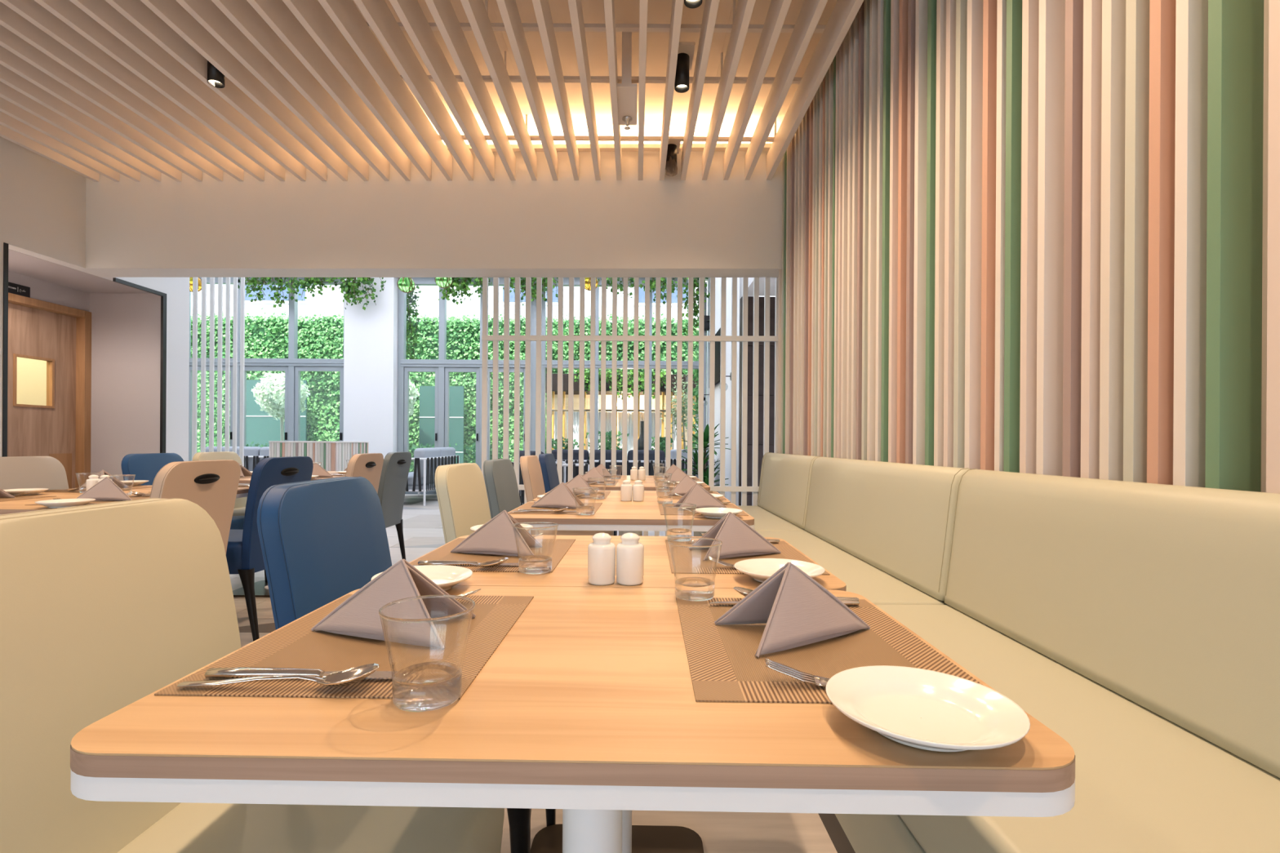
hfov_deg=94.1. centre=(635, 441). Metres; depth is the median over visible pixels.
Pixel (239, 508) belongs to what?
dining chair
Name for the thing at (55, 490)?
table knife
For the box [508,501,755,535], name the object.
dining table
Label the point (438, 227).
wall
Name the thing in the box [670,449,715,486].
lounge sofa
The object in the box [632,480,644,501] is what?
pepper shaker
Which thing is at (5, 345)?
trim
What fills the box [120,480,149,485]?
plate
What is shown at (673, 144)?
recessed light
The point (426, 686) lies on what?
tumbler
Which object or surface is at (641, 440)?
vase
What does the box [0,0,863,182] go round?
ceiling
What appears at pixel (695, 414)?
curtain
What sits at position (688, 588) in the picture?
tumbler
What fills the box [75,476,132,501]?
napkin
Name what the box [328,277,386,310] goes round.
trailing ivy
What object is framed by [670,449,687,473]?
cushion
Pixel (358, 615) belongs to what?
napkin
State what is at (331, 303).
building
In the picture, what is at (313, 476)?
plate
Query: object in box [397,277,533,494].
window
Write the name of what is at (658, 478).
tumbler
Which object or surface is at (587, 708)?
dining table
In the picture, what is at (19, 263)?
ceiling
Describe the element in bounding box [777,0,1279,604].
wall
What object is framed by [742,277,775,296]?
ceiling
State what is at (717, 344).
wall tv
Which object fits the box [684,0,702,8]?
recessed light
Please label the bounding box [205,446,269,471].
lounge sofa
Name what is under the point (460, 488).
dining chair
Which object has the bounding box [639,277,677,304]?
trailing ivy
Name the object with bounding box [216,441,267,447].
shrub
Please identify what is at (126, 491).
tumbler
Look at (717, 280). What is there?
wall
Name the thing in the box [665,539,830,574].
placemat
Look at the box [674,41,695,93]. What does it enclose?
recessed light
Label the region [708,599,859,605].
table knife
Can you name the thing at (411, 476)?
seat cushion
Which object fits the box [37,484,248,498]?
dining table
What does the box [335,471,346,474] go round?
plate
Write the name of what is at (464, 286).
trailing ivy
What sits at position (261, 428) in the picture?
glass panel
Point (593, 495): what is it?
tumbler
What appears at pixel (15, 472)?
dining chair
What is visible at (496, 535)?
napkin
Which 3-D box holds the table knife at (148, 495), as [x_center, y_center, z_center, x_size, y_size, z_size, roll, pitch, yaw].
[-2.139,0.234,2.594,0.234,0.010,0.017,0,0,-1]
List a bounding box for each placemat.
[0,495,53,502]
[26,496,149,505]
[42,486,151,493]
[154,594,533,699]
[237,486,248,489]
[240,475,251,479]
[313,475,345,479]
[409,537,575,572]
[508,502,602,514]
[537,491,610,498]
[564,480,617,485]
[653,475,698,479]
[653,480,706,485]
[656,491,726,499]
[658,502,748,515]
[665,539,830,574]
[675,597,983,703]
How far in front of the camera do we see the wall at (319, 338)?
14.57 m
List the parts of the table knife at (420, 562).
handle, blade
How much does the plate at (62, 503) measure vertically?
0.022 m
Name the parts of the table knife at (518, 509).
handle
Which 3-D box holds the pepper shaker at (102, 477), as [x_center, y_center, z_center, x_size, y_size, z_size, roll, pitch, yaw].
[-2.405,0.195,2.701,0.050,0.090,0.050,0,0,0]
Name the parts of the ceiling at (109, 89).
hanger rod, hanger rod, hanger rod, rail, rail, rail, access hatch frame, hanger rod, hanger rod, hanger rod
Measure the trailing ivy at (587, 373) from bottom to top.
0.568 m
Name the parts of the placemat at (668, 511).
panel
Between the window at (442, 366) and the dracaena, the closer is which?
the dracaena
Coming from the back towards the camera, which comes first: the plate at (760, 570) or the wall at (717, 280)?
the wall at (717, 280)
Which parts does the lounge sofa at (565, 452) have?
frame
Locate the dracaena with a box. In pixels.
[681,422,730,492]
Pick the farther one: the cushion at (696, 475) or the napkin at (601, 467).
the cushion at (696, 475)
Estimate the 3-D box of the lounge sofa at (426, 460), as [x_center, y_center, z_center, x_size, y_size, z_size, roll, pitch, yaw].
[-3.601,0.540,10.030,0.760,0.885,1.780,0,0,0]
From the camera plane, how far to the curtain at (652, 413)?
13.51 m
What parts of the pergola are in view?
panel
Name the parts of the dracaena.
stem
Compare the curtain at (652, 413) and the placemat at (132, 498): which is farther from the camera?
the curtain at (652, 413)
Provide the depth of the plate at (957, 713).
0.55 m
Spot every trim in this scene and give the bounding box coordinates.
[2,242,8,457]
[112,277,166,453]
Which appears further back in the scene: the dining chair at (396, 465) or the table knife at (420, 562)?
the dining chair at (396, 465)
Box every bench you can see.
[693,452,819,536]
[755,456,971,604]
[818,468,1279,852]
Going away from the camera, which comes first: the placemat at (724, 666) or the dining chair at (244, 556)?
the placemat at (724, 666)
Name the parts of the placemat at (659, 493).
panel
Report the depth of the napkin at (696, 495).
2.24 m
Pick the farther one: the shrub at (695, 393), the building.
the building
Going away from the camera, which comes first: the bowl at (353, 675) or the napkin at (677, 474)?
the bowl at (353, 675)
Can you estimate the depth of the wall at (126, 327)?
5.88 m
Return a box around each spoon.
[44,487,79,491]
[129,491,150,495]
[177,663,379,687]
[413,557,508,568]
[511,506,568,512]
[733,586,859,600]
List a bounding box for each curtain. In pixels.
[554,411,557,449]
[566,411,578,449]
[586,411,600,453]
[605,411,611,440]
[617,412,633,460]
[639,412,644,436]
[651,412,662,449]
[671,412,676,449]
[695,413,697,447]
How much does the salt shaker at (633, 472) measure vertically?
0.090 m
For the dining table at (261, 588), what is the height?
0.749 m
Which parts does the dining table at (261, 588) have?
plate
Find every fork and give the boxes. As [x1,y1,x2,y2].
[11,492,29,496]
[454,588,480,599]
[706,555,734,568]
[764,657,830,686]
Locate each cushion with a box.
[259,446,269,460]
[408,473,434,485]
[413,447,440,478]
[436,447,455,465]
[551,449,589,481]
[594,449,622,475]
[627,449,665,475]
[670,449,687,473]
[692,449,708,477]
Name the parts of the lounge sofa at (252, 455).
frame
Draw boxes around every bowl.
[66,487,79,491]
[315,663,379,686]
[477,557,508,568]
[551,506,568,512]
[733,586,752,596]
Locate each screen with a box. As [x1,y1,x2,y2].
[191,277,244,466]
[481,276,778,536]
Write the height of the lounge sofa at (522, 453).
0.885 m
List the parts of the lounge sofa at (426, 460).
frame, leg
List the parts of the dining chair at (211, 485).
handle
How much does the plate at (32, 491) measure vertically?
0.022 m
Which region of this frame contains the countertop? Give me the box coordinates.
[268,440,368,443]
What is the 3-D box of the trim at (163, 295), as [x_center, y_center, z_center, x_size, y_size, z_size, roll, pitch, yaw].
[-4.655,-0.243,5.602,0.024,2.439,0.580,0,0,0]
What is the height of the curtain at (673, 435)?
1.180 m
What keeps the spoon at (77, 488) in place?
on the placemat at (130, 487)
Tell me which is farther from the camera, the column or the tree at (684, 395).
the tree at (684, 395)
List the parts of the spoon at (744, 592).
handle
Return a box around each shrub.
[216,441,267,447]
[409,443,461,471]
[462,441,514,462]
[545,436,585,453]
[584,430,629,449]
[651,435,673,453]
[684,321,706,449]
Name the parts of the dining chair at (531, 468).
backrest, seat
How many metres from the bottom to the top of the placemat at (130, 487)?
0.002 m
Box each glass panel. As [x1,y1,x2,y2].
[245,379,306,447]
[418,386,464,463]
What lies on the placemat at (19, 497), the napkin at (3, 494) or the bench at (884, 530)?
the napkin at (3, 494)
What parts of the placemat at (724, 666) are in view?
panel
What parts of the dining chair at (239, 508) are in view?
backrest, seat, leg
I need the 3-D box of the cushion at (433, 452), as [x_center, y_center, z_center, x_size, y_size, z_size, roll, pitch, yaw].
[-3.355,0.332,9.615,0.175,0.465,0.822,0,0,0]
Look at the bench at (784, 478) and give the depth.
4.14 m
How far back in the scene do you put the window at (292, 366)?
11.15 m
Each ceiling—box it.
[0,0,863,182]
[8,248,152,293]
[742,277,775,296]
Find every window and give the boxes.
[188,277,344,461]
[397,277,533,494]
[541,277,706,453]
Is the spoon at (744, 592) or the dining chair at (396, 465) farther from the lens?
the dining chair at (396, 465)
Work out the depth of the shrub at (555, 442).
12.52 m
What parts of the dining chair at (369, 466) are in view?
handle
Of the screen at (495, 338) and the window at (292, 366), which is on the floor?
the screen at (495, 338)
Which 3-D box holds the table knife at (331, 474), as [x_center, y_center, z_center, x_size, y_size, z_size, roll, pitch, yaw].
[-2.146,0.234,4.183,0.234,0.010,0.017,0,0,-2]
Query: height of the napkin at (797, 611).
0.096 m
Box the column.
[343,277,399,457]
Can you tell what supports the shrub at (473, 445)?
on the ground
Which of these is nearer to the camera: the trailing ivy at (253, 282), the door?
the door
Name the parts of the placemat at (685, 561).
panel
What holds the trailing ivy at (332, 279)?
hanging from the ceiling
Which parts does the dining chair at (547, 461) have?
backrest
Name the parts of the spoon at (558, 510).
handle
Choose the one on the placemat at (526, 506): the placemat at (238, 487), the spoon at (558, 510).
the spoon at (558, 510)
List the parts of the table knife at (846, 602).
blade, handle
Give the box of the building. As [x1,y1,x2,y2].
[191,280,764,323]
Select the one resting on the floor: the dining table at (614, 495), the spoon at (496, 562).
the dining table at (614, 495)
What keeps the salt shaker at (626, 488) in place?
on the dining table at (614, 495)
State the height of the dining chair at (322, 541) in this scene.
0.913 m
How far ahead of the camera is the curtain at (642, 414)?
13.52 m
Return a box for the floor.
[229,493,837,852]
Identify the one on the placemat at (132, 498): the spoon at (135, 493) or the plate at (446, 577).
the spoon at (135, 493)
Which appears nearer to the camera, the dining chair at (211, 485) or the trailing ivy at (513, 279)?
the dining chair at (211, 485)
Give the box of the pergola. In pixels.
[545,373,698,460]
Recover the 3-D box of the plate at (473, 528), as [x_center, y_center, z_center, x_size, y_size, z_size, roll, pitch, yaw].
[-0.357,0.240,1.593,0.164,0.022,0.164,0,0,1]
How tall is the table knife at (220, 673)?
0.010 m
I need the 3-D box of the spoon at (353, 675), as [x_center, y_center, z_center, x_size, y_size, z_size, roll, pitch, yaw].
[-0.363,0.239,0.607,0.200,0.019,0.040,0,0,-1]
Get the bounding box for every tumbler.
[75,472,101,493]
[109,474,135,495]
[378,595,475,711]
[511,521,558,573]
[572,487,598,515]
[587,477,607,498]
[602,469,617,484]
[609,465,622,479]
[652,463,664,475]
[653,466,666,480]
[654,473,671,492]
[654,480,675,503]
[662,502,696,541]
[667,537,722,600]
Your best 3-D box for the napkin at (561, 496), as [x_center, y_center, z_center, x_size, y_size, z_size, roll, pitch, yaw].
[-0.301,0.203,2.282,0.200,0.096,0.137,0,0,-1]
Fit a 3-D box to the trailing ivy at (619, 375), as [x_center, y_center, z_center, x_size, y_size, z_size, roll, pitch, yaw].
[-0.039,-1.282,13.043,1.527,0.731,0.396,0,0,0]
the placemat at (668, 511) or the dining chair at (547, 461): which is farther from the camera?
the dining chair at (547, 461)
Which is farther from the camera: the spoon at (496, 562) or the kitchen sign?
the kitchen sign
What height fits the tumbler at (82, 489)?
0.091 m
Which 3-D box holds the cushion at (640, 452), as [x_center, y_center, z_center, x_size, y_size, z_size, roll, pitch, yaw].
[0.154,0.353,8.713,0.549,0.465,0.175,0,0,0]
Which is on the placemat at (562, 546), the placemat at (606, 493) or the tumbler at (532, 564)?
the tumbler at (532, 564)
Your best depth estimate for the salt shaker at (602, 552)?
1.05 m
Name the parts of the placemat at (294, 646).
panel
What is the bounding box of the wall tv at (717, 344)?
[708,327,720,387]
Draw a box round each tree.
[251,372,310,440]
[408,378,419,415]
[660,371,697,449]
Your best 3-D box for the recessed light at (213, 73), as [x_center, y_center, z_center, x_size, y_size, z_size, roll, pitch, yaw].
[-2.556,-2.283,3.630,0.136,0.205,0.240,0,0,0]
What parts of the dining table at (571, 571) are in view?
plate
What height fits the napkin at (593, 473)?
0.096 m
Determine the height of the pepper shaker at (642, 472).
0.090 m
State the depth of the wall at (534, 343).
11.10 m
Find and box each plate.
[3,488,48,495]
[35,498,95,507]
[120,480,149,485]
[311,475,318,479]
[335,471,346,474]
[370,564,472,591]
[470,524,533,531]
[675,481,704,484]
[693,507,742,518]
[711,493,723,498]
[733,558,825,582]
[825,665,1030,751]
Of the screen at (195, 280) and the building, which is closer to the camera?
the screen at (195, 280)
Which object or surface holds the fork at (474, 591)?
on the placemat at (294, 646)
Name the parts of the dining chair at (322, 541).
backrest, leg, leg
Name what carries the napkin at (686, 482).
on the placemat at (659, 493)
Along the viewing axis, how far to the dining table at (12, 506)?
2.27 m
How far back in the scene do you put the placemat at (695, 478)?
4.19 m
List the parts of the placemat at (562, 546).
panel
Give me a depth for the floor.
1.59 m
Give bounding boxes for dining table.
[0,494,135,515]
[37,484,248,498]
[70,585,1075,852]
[232,478,318,597]
[408,534,846,852]
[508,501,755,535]
[533,490,730,536]
[567,480,710,536]
[605,475,701,536]
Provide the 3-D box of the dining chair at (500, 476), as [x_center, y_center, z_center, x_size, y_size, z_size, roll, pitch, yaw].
[-0.445,0.546,2.950,0.575,0.913,0.451,0,0,1]
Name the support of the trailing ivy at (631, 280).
hanging from the ceiling
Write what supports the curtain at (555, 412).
hanging from the pergola
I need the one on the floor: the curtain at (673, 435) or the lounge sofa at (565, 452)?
the lounge sofa at (565, 452)
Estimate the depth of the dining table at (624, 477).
4.12 m
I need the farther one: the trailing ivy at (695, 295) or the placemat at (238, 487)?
the trailing ivy at (695, 295)
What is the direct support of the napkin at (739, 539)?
on the placemat at (685, 561)
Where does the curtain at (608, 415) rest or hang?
hanging from the pergola
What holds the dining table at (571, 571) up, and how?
on the floor
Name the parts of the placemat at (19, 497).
panel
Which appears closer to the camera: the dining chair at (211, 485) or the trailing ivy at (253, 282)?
the dining chair at (211, 485)
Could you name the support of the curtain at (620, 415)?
hanging from the pergola
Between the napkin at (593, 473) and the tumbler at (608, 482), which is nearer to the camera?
the tumbler at (608, 482)
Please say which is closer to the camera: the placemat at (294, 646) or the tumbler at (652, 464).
the placemat at (294, 646)
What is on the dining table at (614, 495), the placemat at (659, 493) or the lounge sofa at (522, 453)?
the placemat at (659, 493)
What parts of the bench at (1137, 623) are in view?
seat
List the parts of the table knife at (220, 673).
handle, blade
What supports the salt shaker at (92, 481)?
on the dining table at (244, 492)
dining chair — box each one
[0,456,68,489]
[0,497,504,852]
[120,453,244,529]
[149,459,240,554]
[192,451,267,582]
[226,456,313,641]
[257,476,555,852]
[345,453,383,493]
[377,451,411,559]
[435,462,491,543]
[483,458,520,518]
[520,455,613,535]
[538,453,617,535]
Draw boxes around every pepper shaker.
[97,475,112,482]
[616,533,644,585]
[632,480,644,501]
[638,466,645,479]
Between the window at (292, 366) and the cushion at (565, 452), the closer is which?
the cushion at (565, 452)
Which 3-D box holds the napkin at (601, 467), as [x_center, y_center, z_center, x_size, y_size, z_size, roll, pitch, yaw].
[-0.264,0.203,4.238,0.200,0.096,0.137,0,0,-6]
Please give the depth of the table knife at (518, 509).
2.12 m
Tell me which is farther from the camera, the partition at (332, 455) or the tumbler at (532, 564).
the partition at (332, 455)
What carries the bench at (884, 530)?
on the floor
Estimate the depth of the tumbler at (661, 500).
2.44 m
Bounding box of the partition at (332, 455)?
[268,440,368,471]
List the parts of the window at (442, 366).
door, frame, door, frame, door, frame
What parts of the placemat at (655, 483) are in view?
panel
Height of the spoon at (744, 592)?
0.019 m
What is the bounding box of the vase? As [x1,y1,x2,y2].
[637,421,644,449]
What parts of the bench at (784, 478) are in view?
seat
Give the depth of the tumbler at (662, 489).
3.01 m
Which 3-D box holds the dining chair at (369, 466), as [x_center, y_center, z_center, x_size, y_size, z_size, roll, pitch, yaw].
[-2.091,0.536,4.120,0.575,0.913,0.451,0,0,0]
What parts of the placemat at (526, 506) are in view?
panel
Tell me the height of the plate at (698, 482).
0.022 m
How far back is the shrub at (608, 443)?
12.58 m
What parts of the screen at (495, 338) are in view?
rail, rail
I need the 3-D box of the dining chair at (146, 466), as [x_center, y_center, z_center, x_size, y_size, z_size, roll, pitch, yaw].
[-2.816,0.531,3.770,0.575,0.913,0.451,0,0,0]
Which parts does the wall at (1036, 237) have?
panel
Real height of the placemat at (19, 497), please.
0.002 m
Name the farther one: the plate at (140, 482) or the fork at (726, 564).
the plate at (140, 482)
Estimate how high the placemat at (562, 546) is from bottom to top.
0.002 m
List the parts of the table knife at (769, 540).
handle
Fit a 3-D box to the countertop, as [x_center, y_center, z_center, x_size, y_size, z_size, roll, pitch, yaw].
[-4.475,0.003,8.500,0.900,0.020,1.010,0,0,0]
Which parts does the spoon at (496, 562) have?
handle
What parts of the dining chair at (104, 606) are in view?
backrest, seat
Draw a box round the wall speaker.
[703,315,709,330]
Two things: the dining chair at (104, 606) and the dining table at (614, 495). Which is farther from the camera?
the dining table at (614, 495)
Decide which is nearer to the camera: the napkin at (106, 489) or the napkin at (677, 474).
the napkin at (106, 489)
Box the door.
[7,292,91,488]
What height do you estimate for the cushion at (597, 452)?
0.465 m
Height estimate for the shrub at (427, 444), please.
1.005 m
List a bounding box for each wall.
[0,136,160,480]
[16,277,189,461]
[85,133,782,277]
[191,307,698,472]
[532,281,536,450]
[706,277,753,505]
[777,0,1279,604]
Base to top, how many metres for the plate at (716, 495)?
0.022 m
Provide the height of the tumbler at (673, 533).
0.091 m
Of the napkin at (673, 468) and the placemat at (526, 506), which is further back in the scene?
the napkin at (673, 468)
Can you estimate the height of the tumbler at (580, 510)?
0.091 m
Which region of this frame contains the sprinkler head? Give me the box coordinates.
[617,31,637,129]
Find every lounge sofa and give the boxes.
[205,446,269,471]
[383,447,459,506]
[511,450,589,505]
[551,449,665,483]
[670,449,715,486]
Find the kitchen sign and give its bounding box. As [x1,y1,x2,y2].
[8,281,30,297]
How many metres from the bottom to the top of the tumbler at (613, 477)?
0.091 m
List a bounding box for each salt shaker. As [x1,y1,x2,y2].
[85,475,98,491]
[587,533,615,585]
[620,480,632,501]
[630,466,637,479]
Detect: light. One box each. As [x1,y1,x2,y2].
[207,60,225,88]
[444,142,772,151]
[665,137,680,176]
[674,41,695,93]
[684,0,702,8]
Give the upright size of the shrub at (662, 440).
1.169 m
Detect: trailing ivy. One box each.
[237,277,328,307]
[301,277,339,293]
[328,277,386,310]
[405,285,422,395]
[438,277,492,305]
[502,277,558,305]
[573,368,606,393]
[597,277,634,297]
[599,368,666,399]
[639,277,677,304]
[676,277,710,342]
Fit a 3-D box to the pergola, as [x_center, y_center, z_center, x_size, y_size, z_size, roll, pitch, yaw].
[0.002,-0.245,13.725,4.200,2.500,1.150,0,0,0]
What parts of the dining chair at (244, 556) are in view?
seat, leg, backrest, handle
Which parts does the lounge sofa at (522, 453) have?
frame, leg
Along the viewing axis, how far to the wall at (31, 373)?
5.98 m
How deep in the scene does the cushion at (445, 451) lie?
10.36 m
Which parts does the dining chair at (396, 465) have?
backrest, leg, handle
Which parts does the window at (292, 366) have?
door, frame, door, frame, door, frame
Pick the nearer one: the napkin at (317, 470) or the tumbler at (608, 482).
the tumbler at (608, 482)
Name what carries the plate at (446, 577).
on the dining table at (587, 708)
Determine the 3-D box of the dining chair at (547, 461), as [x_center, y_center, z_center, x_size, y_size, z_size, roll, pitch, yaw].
[-0.418,0.546,4.370,0.575,0.913,0.451,0,0,1]
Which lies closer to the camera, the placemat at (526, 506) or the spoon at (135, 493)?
the placemat at (526, 506)
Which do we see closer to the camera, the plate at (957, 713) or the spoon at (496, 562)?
the plate at (957, 713)
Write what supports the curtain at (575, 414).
hanging from the pergola
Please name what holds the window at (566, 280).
in the wall
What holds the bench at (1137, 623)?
on the floor
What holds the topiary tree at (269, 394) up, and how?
on the ground
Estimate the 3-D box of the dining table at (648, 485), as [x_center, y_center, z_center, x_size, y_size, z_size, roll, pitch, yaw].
[-0.001,0.629,3.650,0.861,0.749,0.569,0,0,1]
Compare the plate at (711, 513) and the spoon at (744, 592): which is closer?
the spoon at (744, 592)
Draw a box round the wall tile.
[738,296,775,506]
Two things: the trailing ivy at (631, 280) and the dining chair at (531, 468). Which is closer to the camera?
the dining chair at (531, 468)
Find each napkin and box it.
[0,488,14,497]
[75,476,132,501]
[80,469,128,488]
[238,462,252,477]
[311,462,333,477]
[311,559,475,649]
[450,510,542,556]
[530,482,584,508]
[564,474,595,495]
[582,466,605,483]
[595,463,611,477]
[662,463,682,477]
[663,467,695,483]
[668,475,705,495]
[673,483,727,510]
[688,511,781,560]
[714,562,870,657]
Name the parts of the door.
vision frame, kick plate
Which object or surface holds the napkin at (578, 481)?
on the placemat at (606, 493)
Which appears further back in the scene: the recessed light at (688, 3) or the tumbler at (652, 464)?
the tumbler at (652, 464)
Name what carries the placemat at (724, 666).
on the dining table at (587, 708)
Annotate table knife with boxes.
[46,488,79,491]
[128,494,150,497]
[204,667,398,679]
[330,474,345,475]
[417,560,518,565]
[517,509,576,511]
[685,539,778,542]
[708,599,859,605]
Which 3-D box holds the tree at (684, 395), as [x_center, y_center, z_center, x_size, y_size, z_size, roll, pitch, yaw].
[0.983,-0.370,12.701,1.130,2.766,0.823,0,0,0]
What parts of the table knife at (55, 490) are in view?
handle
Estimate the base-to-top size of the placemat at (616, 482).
0.002 m
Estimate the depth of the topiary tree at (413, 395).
13.39 m
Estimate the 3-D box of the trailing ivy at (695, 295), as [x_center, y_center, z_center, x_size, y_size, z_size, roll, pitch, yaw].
[1.055,-2.417,10.843,0.634,1.285,0.357,0,0,0]
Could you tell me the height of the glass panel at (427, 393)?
2.320 m
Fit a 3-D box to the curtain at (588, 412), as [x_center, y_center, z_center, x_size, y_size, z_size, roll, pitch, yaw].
[-0.940,-0.091,13.520,0.364,1.180,0.064,0,0,0]
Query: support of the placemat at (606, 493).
on the dining table at (614, 495)
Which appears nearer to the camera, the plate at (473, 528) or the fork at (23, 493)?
the plate at (473, 528)
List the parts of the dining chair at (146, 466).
backrest, seat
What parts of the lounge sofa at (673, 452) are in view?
leg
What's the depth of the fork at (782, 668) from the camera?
0.62 m
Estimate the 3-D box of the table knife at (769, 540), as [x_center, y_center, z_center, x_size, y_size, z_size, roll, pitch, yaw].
[0.243,0.249,1.496,0.234,0.010,0.017,0,0,0]
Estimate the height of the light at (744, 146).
0.034 m
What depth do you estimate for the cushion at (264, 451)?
9.77 m
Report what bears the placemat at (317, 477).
on the dining table at (261, 588)
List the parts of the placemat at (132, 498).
panel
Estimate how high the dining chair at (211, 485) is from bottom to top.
0.913 m
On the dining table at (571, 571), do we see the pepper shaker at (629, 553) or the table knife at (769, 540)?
the pepper shaker at (629, 553)
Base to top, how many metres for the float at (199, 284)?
1.252 m
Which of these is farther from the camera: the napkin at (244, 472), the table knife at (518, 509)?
the napkin at (244, 472)
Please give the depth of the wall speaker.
10.88 m

